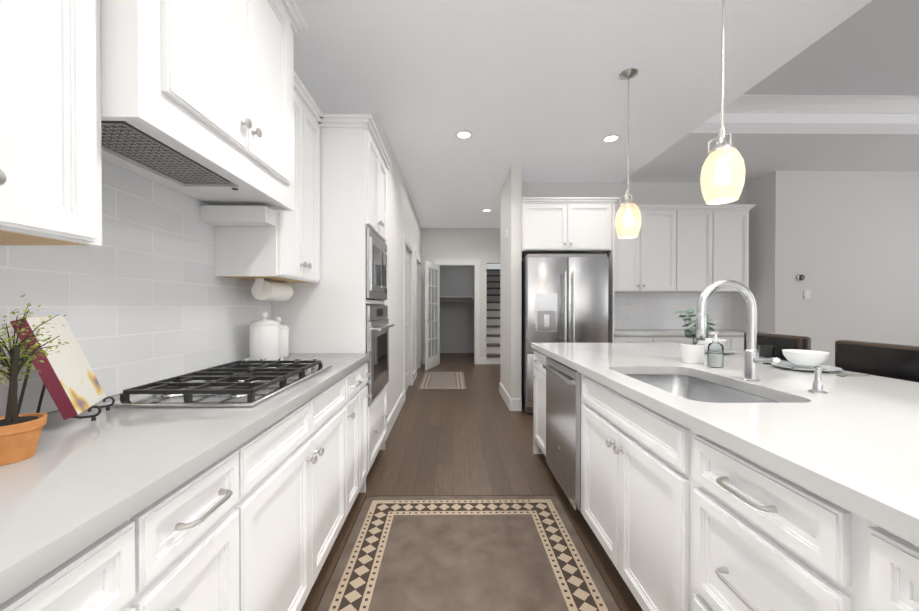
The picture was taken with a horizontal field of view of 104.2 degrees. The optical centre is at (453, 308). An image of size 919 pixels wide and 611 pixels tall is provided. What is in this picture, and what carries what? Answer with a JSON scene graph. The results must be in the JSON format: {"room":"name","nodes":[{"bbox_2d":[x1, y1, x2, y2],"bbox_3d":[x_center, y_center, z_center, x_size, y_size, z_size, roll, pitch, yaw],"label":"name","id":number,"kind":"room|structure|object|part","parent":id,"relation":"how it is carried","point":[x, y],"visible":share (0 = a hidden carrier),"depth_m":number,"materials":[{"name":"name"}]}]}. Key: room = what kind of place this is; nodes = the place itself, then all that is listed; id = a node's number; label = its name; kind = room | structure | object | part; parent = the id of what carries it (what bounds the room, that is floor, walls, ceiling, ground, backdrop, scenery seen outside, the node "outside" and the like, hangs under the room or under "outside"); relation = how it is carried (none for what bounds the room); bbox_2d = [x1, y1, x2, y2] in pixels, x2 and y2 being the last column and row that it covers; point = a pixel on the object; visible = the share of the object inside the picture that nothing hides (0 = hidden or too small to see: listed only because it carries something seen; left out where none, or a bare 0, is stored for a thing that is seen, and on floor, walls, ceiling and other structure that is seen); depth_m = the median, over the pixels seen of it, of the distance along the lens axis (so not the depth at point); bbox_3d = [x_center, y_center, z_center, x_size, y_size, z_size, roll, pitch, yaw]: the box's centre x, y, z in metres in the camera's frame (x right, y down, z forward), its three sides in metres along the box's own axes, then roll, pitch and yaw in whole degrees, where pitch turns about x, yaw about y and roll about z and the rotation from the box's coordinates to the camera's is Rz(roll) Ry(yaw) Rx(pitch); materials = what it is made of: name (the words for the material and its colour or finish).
{"room":"kitchen","nodes":[
{"label":"kitchen","id":0,"kind":"room"},
{"bbox_2d":[371,114,422,417],"bbox_3d":[-0.715,-0.237,5.320,0.120,2.850,4.550,0,0,-1],"label":"wall","id":1,"kind":"structure","parent":0,"point":[402,217],"depth_m":4.06,"materials":[{"name":"white paint"}]},
{"bbox_2d":[0,0,101,245],"bbox_3d":[-1.006,-0.666,0.590,0.320,1.029,0.578,0,0,-1],"label":"upper cabinet","id":2,"kind":"object","parent":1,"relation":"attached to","point":[50,134],"depth_m":0.77,"materials":[{"name":"white paint"}]},
{"bbox_2d":[101,0,307,225],"bbox_3d":[-0.952,-0.909,1.318,0.444,1.017,0.980,0,0,-1],"label":"upper cabinet","id":3,"kind":"object","parent":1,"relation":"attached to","point":[197,99],"visible":0.85,"depth_m":1.20,"materials":[{"name":"white paint"}]},
{"bbox_2d":[215,80,320,282],"bbox_3d":[-1.021,-0.676,2.039,0.320,1.029,0.558,0,0,-1],"label":"upper cabinet","id":4,"kind":"object","parent":1,"relation":"attached to","point":[289,250],"depth_m":1.96,"materials":[{"name":"white paint"}]},
{"bbox_2d":[251,278,292,300],"bbox_3d":[-1.031,-0.102,2.043,0.110,0.116,0.310,0,0,-1],"label":"paper towel","id":5,"kind":"object","parent":4,"relation":"attached to","point":[262,289],"visible":1,"depth_m":1.93,"materials":[{"name":"white paper"}]},
{"bbox_2d":[385,390,404,441],"bbox_3d":[-0.632,1.124,3.820,0.016,0.147,1.490,0,0,-1],"label":"baseboard","id":6,"kind":"structure","parent":1,"relation":"attached to","point":[394,413],"depth_m":3.81,"materials":[{"name":"white"}]},
{"bbox_2d":[405,247,408,390],"bbox_3d":[-0.676,0.165,5.058,0.083,2.040,0.810,0,0,-1],"label":"hall door","id":7,"kind":"structure","parent":1,"relation":"in","point":[407,310],"depth_m":5.22,"materials":[{"name":"white paint"}]},
{"bbox_2d":[403,232,412,399],"bbox_3d":[-0.641,0.110,5.058,0.022,2.160,1.020,0,0,-1],"label":"door frame","id":8,"kind":"structure","parent":1,"relation":"attached to","point":[406,240],"depth_m":4.64,"materials":[{"name":"white wood"}]},
{"bbox_2d":[413,369,415,382],"bbox_3d":[-0.652,1.111,5.840,0.016,0.147,0.550,0,0,-1],"label":"baseboard","id":9,"kind":"structure","parent":1,"relation":"attached to","point":[414,373],"depth_m":5.83,"materials":[{"name":"white"}]},
{"bbox_2d":[417,263,417,368],"bbox_3d":[-0.692,0.154,6.598,0.083,2.040,0.790,0,0,-1],"label":"hall door","id":10,"kind":"structure","parent":1,"relation":"in","point":[417,315],"depth_m":6.84,"materials":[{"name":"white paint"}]},
{"bbox_2d":[415,251,420,376],"bbox_3d":[-0.657,0.100,6.598,0.022,2.160,1.000,0,0,-1],"label":"door frame","id":11,"kind":"structure","parent":1,"relation":"attached to","point":[417,258],"depth_m":6.16,"materials":[{"name":"white wood"}]},
{"bbox_2d":[440,266,473,352],"bbox_3d":[-0.128,-0.258,8.486,1.360,2.850,1.770,0,0,-1],"label":"wall","id":12,"kind":"structure","parent":0,"point":[456,327],"depth_m":9.26,"materials":[{"name":"grey paint"}]},
{"bbox_2d":[440,296,473,301],"bbox_3d":[-0.116,-0.231,9.022,1.335,0.130,0.440,0,0,-1],"label":"shelf","id":13,"kind":"object","parent":12,"relation":"attached to","point":[456,298],"visible":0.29,"depth_m":9.07,"materials":[{"name":"white wood"}]},
{"bbox_2d":[423,228,498,356],"bbox_3d":[0.482,-0.252,7.538,2.280,2.850,0.140,0,0,-1],"label":"wall","id":14,"kind":"structure","parent":0,"point":[438,243],"depth_m":7.47,"materials":[{"name":"white paint"}]},
{"bbox_2d":[424,261,439,369],"bbox_3d":[-0.422,0.138,7.095,0.131,2.060,0.745,0,0,16],"label":"french door","id":15,"kind":"structure","parent":14,"relation":"in","point":[432,361],"depth_m":7.01,"materials":[{"name":"white paint"}]},
{"bbox_2d":[434,259,479,363],"bbox_3d":[0.064,0.073,7.534,0.955,2.200,0.142,0,0,-1],"label":"door frame","id":16,"kind":"structure","parent":14,"relation":"attached to","point":[475,263],"depth_m":7.47,"materials":[{"name":"white wood"}]},
{"bbox_2d":[301,353,642,610],"bbox_3d":[1.979,1.247,3.983,10.000,0.100,13.000,0,0,-1],"label":"floor","id":17,"kind":"structure","parent":0,"point":[475,437],"depth_m":2.90,"materials":[{"name":"brown wood"}]},
{"bbox_2d":[0,492,179,610],"bbox_3d":[-0.856,0.783,0.383,0.633,0.874,0.583,0,0,-1],"label":"base cabinet","id":18,"kind":"object","parent":17,"relation":"on","point":[137,568],"depth_m":0.59,"materials":[{"name":"white paint"}]},
{"bbox_2d":[180,432,263,610],"bbox_3d":[-0.859,0.780,0.765,0.633,0.874,0.418,0,0,-1],"label":"base cabinet","id":19,"kind":"object","parent":17,"relation":"on","point":[180,508],"depth_m":0.86,"materials":[{"name":"white paint"}]},
{"bbox_2d":[264,372,351,610],"bbox_3d":[-0.866,0.776,1.377,0.633,0.874,1.043,0,0,-1],"label":"base cabinet","id":20,"kind":"object","parent":17,"relation":"on","point":[308,455],"depth_m":1.32,"materials":[{"name":"white paint"}]},
{"bbox_2d":[0,353,369,607],"bbox_3d":[-0.848,0.325,0.336,0.648,0.039,3.978,0,0,-1],"label":"countertop","id":21,"kind":"structure","parent":20,"relation":"on","point":[85,479],"depth_m":0.69,"materials":[{"name":"white stone"}]},
{"bbox_2d":[0,294,68,465],"bbox_3d":[-0.886,0.137,0.722,0.159,0.331,0.186,0,0,-1],"label":"potted tree","id":22,"kind":"object","parent":21,"relation":"on","point":[20,434],"visible":1,"depth_m":0.71,"materials":[{"name":"orange ceramic"}]},
{"bbox_3d":[-0.887,0.263,0.714,0.100,0.078,0.100,0,0,-1],"label":"pot","id":23,"kind":"part","parent":22,"relation":"part of","materials":[{"name":"ceramic"}]},
{"bbox_2d":[10,316,114,420],"bbox_3d":[-1.050,0.161,0.969,0.166,0.278,0.207,0,0,-30],"label":"cookbook stand","id":24,"kind":"object","parent":21,"relation":"on","point":[71,384],"visible":0.77,"depth_m":0.93,"materials":[{"name":"white paper"}]},
{"bbox_2d":[0,160,270,416],"bbox_3d":[-1.169,-0.110,0.330,0.008,0.830,3.978,0,0,-1],"label":"backsplash","id":25,"kind":"structure","parent":21,"relation":"on","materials":[{"name":"tile"}]},
{"bbox_2d":[106,358,331,406],"bbox_3d":[-0.833,0.272,1.442,0.445,0.050,0.730,0,0,-1],"label":"cooktop","id":26,"kind":"object","parent":21,"relation":"in","point":[246,383],"visible":1,"depth_m":1.21,"materials":[{"name":"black metal"}]},
{"bbox_2d":[249,311,279,363],"bbox_3d":[-1.040,0.155,1.964,0.150,0.278,0.150,0,0,-1],"label":"canister","id":27,"kind":"object","parent":21,"relation":"on","point":[264,337],"visible":0.83,"depth_m":1.91,"materials":[{"name":"white ceramic"}]},
{"bbox_2d":[274,317,288,357],"bbox_3d":[-1.062,0.172,2.154,0.126,0.242,0.126,0,0,-1],"label":"canister","id":28,"kind":"object","parent":21,"relation":"on","point":[283,341],"visible":0.33,"depth_m":2.13,"materials":[{"name":"white ceramic"}]},
{"bbox_2d":[271,114,393,492],"bbox_3d":[-0.844,-0.016,2.685,0.703,2.442,0.816,0,0,-1],"label":"tall cabinet","id":29,"kind":"object","parent":17,"relation":"on","point":[340,307],"visible":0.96,"depth_m":2.33,"materials":[{"name":"white paint"}]},
{"bbox_2d":[366,228,387,299],"bbox_3d":[-0.834,-0.300,2.683,0.627,0.460,0.666,0,0,-1],"label":"microwave","id":30,"kind":"object","parent":29,"relation":"in","point":[376,248],"depth_m":2.52,"materials":[{"name":"silver metal"}]},
{"bbox_2d":[366,306,393,402],"bbox_3d":[-0.820,0.300,2.688,0.655,0.640,0.666,0,0,-1],"label":"wall oven","id":31,"kind":"object","parent":29,"relation":"in","point":[377,320],"depth_m":2.55,"materials":[{"name":"silver metal"}]},
{"bbox_2d":[352,364,363,504],"bbox_3d":[-0.872,0.772,1.975,0.633,0.874,0.388,0,0,-1],"label":"base cabinet","id":32,"kind":"object","parent":17,"relation":"on","point":[358,376],"depth_m":2.06,"materials":[{"name":"white paint"}]},
{"bbox_2d":[364,364,371,480],"bbox_3d":[-0.874,0.771,2.190,0.633,0.874,0.279,0,0,-1],"label":"base cabinet","id":33,"kind":"object","parent":17,"relation":"on","point":[366,374],"depth_m":2.28,"materials":[{"name":"white paint"}]},
{"bbox_2d":[418,372,465,388],"bbox_3d":[-0.181,1.180,5.920,0.700,0.007,1.380,0,0,-1],"label":"mat","id":34,"kind":"object","parent":17,"relation":"on","point":[442,380],"visible":1,"depth_m":5.79,"materials":[{"name":"brown fabric"}]},
{"bbox_2d":[315,495,621,610],"bbox_3d":[0.062,1.211,1.027,1.225,0.009,2.530,0,0,-1],"label":"runner rug","id":35,"kind":"object","parent":17,"relation":"on","point":[467,553],"visible":1,"depth_m":1.71,"materials":[{"name":"brown fabric"}]},
{"bbox_2d":[487,269,499,363],"bbox_3d":[1.147,0.024,9.041,0.950,2.280,3.110,0,0,-1],"label":"staircase","id":36,"kind":"structure","parent":17,"relation":"on","point":[493,316],"depth_m":8.76,"materials":[{"name":"white"}]},
{"bbox_2d":[521,254,607,413],"bbox_3d":[1.256,0.295,4.286,0.900,1.800,0.806,0,0,-1],"label":"refrigerator","id":37,"kind":"object","parent":17,"relation":"on","point":[564,298],"visible":0.65,"depth_m":3.95,"materials":[{"name":"silver metal"}]},
{"bbox_2d":[608,333,661,342],"bbox_3d":[2.089,0.756,4.415,0.509,0.875,0.628,0,0,-1],"label":"base cabinet","id":38,"kind":"object","parent":17,"relation":"on","point":[611,339],"depth_m":4.10,"materials":[{"name":"white paint"}]},
{"bbox_2d":[608,329,773,336],"bbox_3d":[2.755,0.299,4.411,1.840,0.040,0.643,0,0,-1],"label":"countertop","id":39,"kind":"structure","parent":38,"relation":"on","point":[617,332],"depth_m":4.13,"materials":[{"name":"white stone"}]},
{"bbox_2d":[662,337,733,350],"bbox_3d":[2.734,0.756,4.421,0.900,0.875,0.628,0,0,-1],"label":"base cabinet","id":40,"kind":"object","parent":17,"relation":"on","point":[729,345],"depth_m":4.11,"materials":[{"name":"white paint"}]},
{"bbox_2d":[531,347,918,610],"bbox_3d":[1.082,0.776,1.470,0.886,0.876,3.000,0,0,-1],"label":"kitchen island","id":41,"kind":"object","parent":17,"relation":"on","point":[705,487],"depth_m":0.95,"materials":[{"name":"white paint"}]},
{"bbox_2d":[543,356,580,510],"bbox_3d":[0.953,0.723,2.248,0.648,0.760,0.602,0,0,-1],"label":"dishwasher","id":42,"kind":"object","parent":41,"relation":"in","point":[563,422],"visible":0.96,"depth_m":2.13,"materials":[{"name":"silver metal"}]},
{"bbox_2d":[531,343,918,534],"bbox_3d":[1.262,0.318,1.469,1.205,0.040,3.060,0,0,-1],"label":"island countertop","id":43,"kind":"structure","parent":41,"relation":"on","point":[857,442],"depth_m":0.99,"materials":[{"name":"white stone"}]},
{"bbox_2d":[674,309,719,363],"bbox_3d":[1.330,0.147,1.935,0.227,0.294,0.170,0,0,-1],"label":"eucalyptus plant","id":44,"kind":"object","parent":43,"relation":"on","point":[694,353],"visible":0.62,"depth_m":1.91,"materials":[{"name":"green plant"}]},
{"bbox_3d":[1.300,0.244,1.949,0.110,0.100,0.110,0,0,-1],"label":"pot","id":45,"kind":"part","parent":44,"relation":"part of","materials":[{"name":"white ceramic"}]},
{"bbox_2d":[623,371,778,402],"bbox_3d":[0.970,0.441,1.477,0.450,0.232,0.720,0,0,-1],"label":"sink","id":46,"kind":"object","parent":43,"relation":"in","point":[699,388],"depth_m":1.70,"materials":[{"name":"silver metal"}]},
{"bbox_2d":[707,332,723,367],"bbox_3d":[1.315,0.206,1.799,0.069,0.177,0.066,0,0,-1],"label":"soap bottle","id":47,"kind":"object","parent":43,"relation":"on","point":[715,360],"visible":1,"depth_m":1.78,"materials":[{"name":"clear glass"}]},
{"bbox_2d":[697,338,734,353],"bbox_3d":[1.696,0.248,2.353,0.248,0.086,0.248,0,0,-1],"label":"place setting","id":48,"kind":"object","parent":43,"relation":"on","point":[714,347],"visible":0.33,"depth_m":2.31,"materials":[{"name":"white ceramic"}]},
{"bbox_2d":[697,338,726,349],"bbox_3d":[1.696,0.239,2.353,0.166,0.068,0.166,0,0,-1],"label":"bowl","id":49,"kind":"object","parent":48,"relation":"on","point":[714,346],"depth_m":2.30,"materials":[{"name":"white ceramic"}]},
{"bbox_3d":[1.696,0.283,2.353,0.248,0.016,0.248,0,0,-1],"label":"plate","id":50,"kind":"part","parent":48,"relation":"part of","materials":[{"name":"white ceramic"}]},
{"bbox_2d":[696,279,780,381],"bbox_3d":[1.131,0.089,1.410,0.259,0.416,0.192,0,0,-1],"label":"faucet","id":51,"kind":"object","parent":43,"relation":"on","point":[752,360],"visible":1,"depth_m":1.46,"materials":[{"name":"silver metal"}]},
{"bbox_2d":[757,345,775,364],"bbox_3d":[1.660,0.247,1.903,0.080,0.095,0.080,0,0,-1],"label":"glass tumbler","id":52,"kind":"object","parent":43,"relation":"on","point":[773,352],"visible":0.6,"depth_m":1.88,"materials":[{"name":"clear glass"}]},
{"bbox_2d":[791,366,827,393],"bbox_3d":[1.254,0.252,1.268,0.125,0.093,0.048,0,0,-1],"label":"soap dispenser","id":53,"kind":"object","parent":43,"relation":"on","point":[817,385],"visible":0.98,"depth_m":1.26,"materials":[{"name":"silver metal"}]},
{"bbox_2d":[772,349,869,375],"bbox_3d":[1.702,0.252,1.702,0.248,0.086,0.311,0,0,-1],"label":"place setting","id":54,"kind":"object","parent":43,"relation":"on","point":[803,358],"visible":0.9,"depth_m":1.70,"materials":[{"name":"white ceramic"}]},
{"bbox_2d":[782,349,829,366],"bbox_3d":[1.702,0.243,1.733,0.166,0.068,0.166,0,0,-1],"label":"bowl","id":55,"kind":"object","parent":54,"relation":"on","point":[799,358],"depth_m":1.70,"materials":[{"name":"white ceramic"}]},
{"bbox_3d":[1.702,0.287,1.733,0.248,0.016,0.248,0,0,-1],"label":"plate","id":56,"kind":"part","parent":54,"relation":"part of","materials":[{"name":"white ceramic"}]},
{"bbox_2d":[734,337,743,353],"bbox_3d":[3.390,0.756,4.428,0.529,0.875,0.628,0,0,-1],"label":"base cabinet","id":57,"kind":"object","parent":17,"relation":"on","point":[738,341],"depth_m":4.11,"materials":[{"name":"white paint"}]},
{"bbox_2d":[744,332,810,360],"bbox_3d":[1.852,0.685,2.258,0.420,1.045,0.400,0,0,-1],"label":"bar stool","id":58,"kind":"object","parent":17,"relation":"on","point":[780,342],"visible":0.15,"depth_m":2.18,"materials":[{"name":"brown wood"}]},
{"bbox_2d":[835,340,918,382],"bbox_3d":[1.858,0.689,1.678,0.420,1.045,0.400,0,0,-1],"label":"bar stool","id":59,"kind":"object","parent":17,"relation":"on","point":[897,361],"visible":0.17,"depth_m":1.67,"materials":[{"name":"black leather"}]},
{"bbox_2d":[479,228,486,356],"bbox_3d":[0.597,-0.261,8.964,0.140,2.850,2.990,0,0,-1],"label":"wall","id":60,"kind":"structure","parent":0,"point":[482,231],"depth_m":7.49,"materials":[{"name":"white paint"}]},
{"bbox_2d":[503,166,522,397],"bbox_3d":[0.724,-0.231,4.425,0.120,2.850,0.530,0,0,-1],"label":"wall","id":61,"kind":"structure","parent":0,"point":[513,184],"depth_m":4.17,"materials":[{"name":"white paint"}]},
{"bbox_2d":[499,382,511,410],"bbox_3d":[0.654,1.119,4.610,0.016,0.147,0.916,0,0,-1],"label":"baseboard","id":62,"kind":"structure","parent":61,"relation":"attached to","point":[508,400],"depth_m":4.49,"materials":[{"name":"white"}]},
{"bbox_2d":[294,0,918,227],"bbox_3d":[1.979,-1.703,3.963,10.000,0.100,13.000,0,0,-1],"label":"ceiling","id":63,"kind":"structure","parent":0,"point":[537,90],"depth_m":2.67,"materials":[{"name":"white paint"}]},
{"bbox_2d":[455,130,472,138],"bbox_3d":[0.095,-1.646,3.394,0.170,0.007,0.170,0,0,-1],"label":"recessed light","id":64,"kind":"object","parent":63,"relation":"in","point":[463,134],"visible":1,"depth_m":3.39,"materials":[{"name":"white plastic"}]},
{"bbox_2d":[602,134,620,142],"bbox_3d":[1.524,-1.646,3.469,0.170,0.007,0.170,0,0,-1],"label":"recessed light","id":65,"kind":"object","parent":63,"relation":"in","point":[611,138],"visible":1,"depth_m":3.47,"materials":[{"name":"white plastic"}]},
{"bbox_2d":[615,68,641,238],"bbox_3d":[1.224,-1.071,2.510,0.168,1.144,0.168,0,0,-1],"label":"pendant light","id":66,"kind":"object","parent":63,"relation":"hanging from","point":[628,219],"visible":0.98,"depth_m":2.47,"materials":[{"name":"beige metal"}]},
{"bbox_3d":[1.224,-0.611,2.513,0.168,0.225,0.168,0,0,-1],"label":"lamp shade","id":67,"kind":"part","parent":66,"relation":"part of","materials":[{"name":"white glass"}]},
{"bbox_2d":[700,0,745,204],"bbox_3d":[1.233,-1.065,1.640,0.168,1.144,0.168,0,0,-1],"label":"pendant light","id":68,"kind":"object","parent":63,"relation":"hanging from","point":[723,174],"visible":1,"depth_m":1.60,"materials":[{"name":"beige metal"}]},
{"bbox_3d":[1.233,-0.606,1.643,0.168,0.225,0.168,0,0,-1],"label":"lamp shade","id":69,"kind":"part","parent":68,"relation":"part of","materials":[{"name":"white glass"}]},
{"bbox_2d":[499,182,746,384],"bbox_3d":[2.515,-0.234,4.894,3.710,2.850,0.370,0,0,-1],"label":"wall","id":70,"kind":"structure","parent":0,"point":[642,193],"depth_m":4.72,"materials":[{"name":"white paint"}]},
{"bbox_2d":[522,201,613,256],"bbox_3d":[1.300,-0.946,4.405,1.028,0.560,0.608,0,0,-1],"label":"upper cabinet","id":71,"kind":"object","parent":70,"relation":"attached to","point":[548,227],"depth_m":4.11,"materials":[{"name":"white paint"}]},
{"bbox_2d":[602,205,681,292],"bbox_3d":[2.313,-0.717,4.552,0.959,1.020,0.338,0,0,-1],"label":"upper cabinet","id":72,"kind":"object","parent":70,"relation":"attached to","point":[667,263],"depth_m":4.40,"materials":[{"name":"white paint"}]},
{"bbox_2d":[614,292,730,328],"bbox_3d":[2.751,0.034,4.727,1.840,0.484,0.008,0,0,-1],"label":"backsplash","id":73,"kind":"structure","parent":70,"relation":"attached to","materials":[{"name":"tile"}]},
{"bbox_2d":[682,205,749,292],"bbox_3d":[3.153,-0.717,4.561,0.959,1.020,0.338,0,0,-1],"label":"upper cabinet","id":74,"kind":"object","parent":70,"relation":"attached to","point":[715,238],"depth_m":4.40,"materials":[{"name":"white paint"}]},
{"bbox_2d":[747,175,766,331],"bbox_3d":[4.123,-0.232,4.590,0.500,2.850,0.270,0,0,-1],"label":"wall","id":75,"kind":"structure","parent":0,"point":[757,188],"depth_m":4.56,"materials":[{"name":"white paint"}]},
{"bbox_2d":[704,0,918,123],"bbox_3d":[3.924,-1.885,1.082,3.570,0.300,4.800,0,0,-1],"label":"ceiling","id":76,"kind":"structure","parent":0,"point":[871,48],"depth_m":2.89,"materials":[{"name":"grey paint"}]},
{"bbox_2d":[718,95,918,113],"bbox_3d":[3.896,-1.894,3.327,3.120,0.110,0.110,0,0,-1],"label":"crown molding","id":77,"kind":"structure","parent":76,"relation":"attached to","point":[849,104],"depth_m":3.26,"materials":[{"name":"white"}]},
{"bbox_2d":[763,171,918,366],"bbox_3d":[5.420,-0.231,4.399,3.090,2.850,0.140,0,0,-1],"label":"wall","id":78,"kind":"structure","parent":0,"point":[845,244],"depth_m":4.32,"materials":[{"name":"white paint"}]},
{"bbox_2d":[796,274,804,280],"bbox_3d":[4.175,-0.371,4.299,0.084,0.084,0.028,0,0,-1],"label":"thermostat","id":79,"kind":"object","parent":78,"relation":"attached to","point":[800,277],"depth_m":4.29,"materials":[{"name":"silver metal"}]},
{"bbox_2d":[804,290,810,299],"bbox_3d":[4.266,-0.163,4.311,0.090,0.115,0.009,0,0,-1],"label":"light switch","id":80,"kind":"object","parent":78,"relation":"attached to","point":[807,293],"depth_m":4.31,"materials":[{"name":"white plastic"}]}
]}

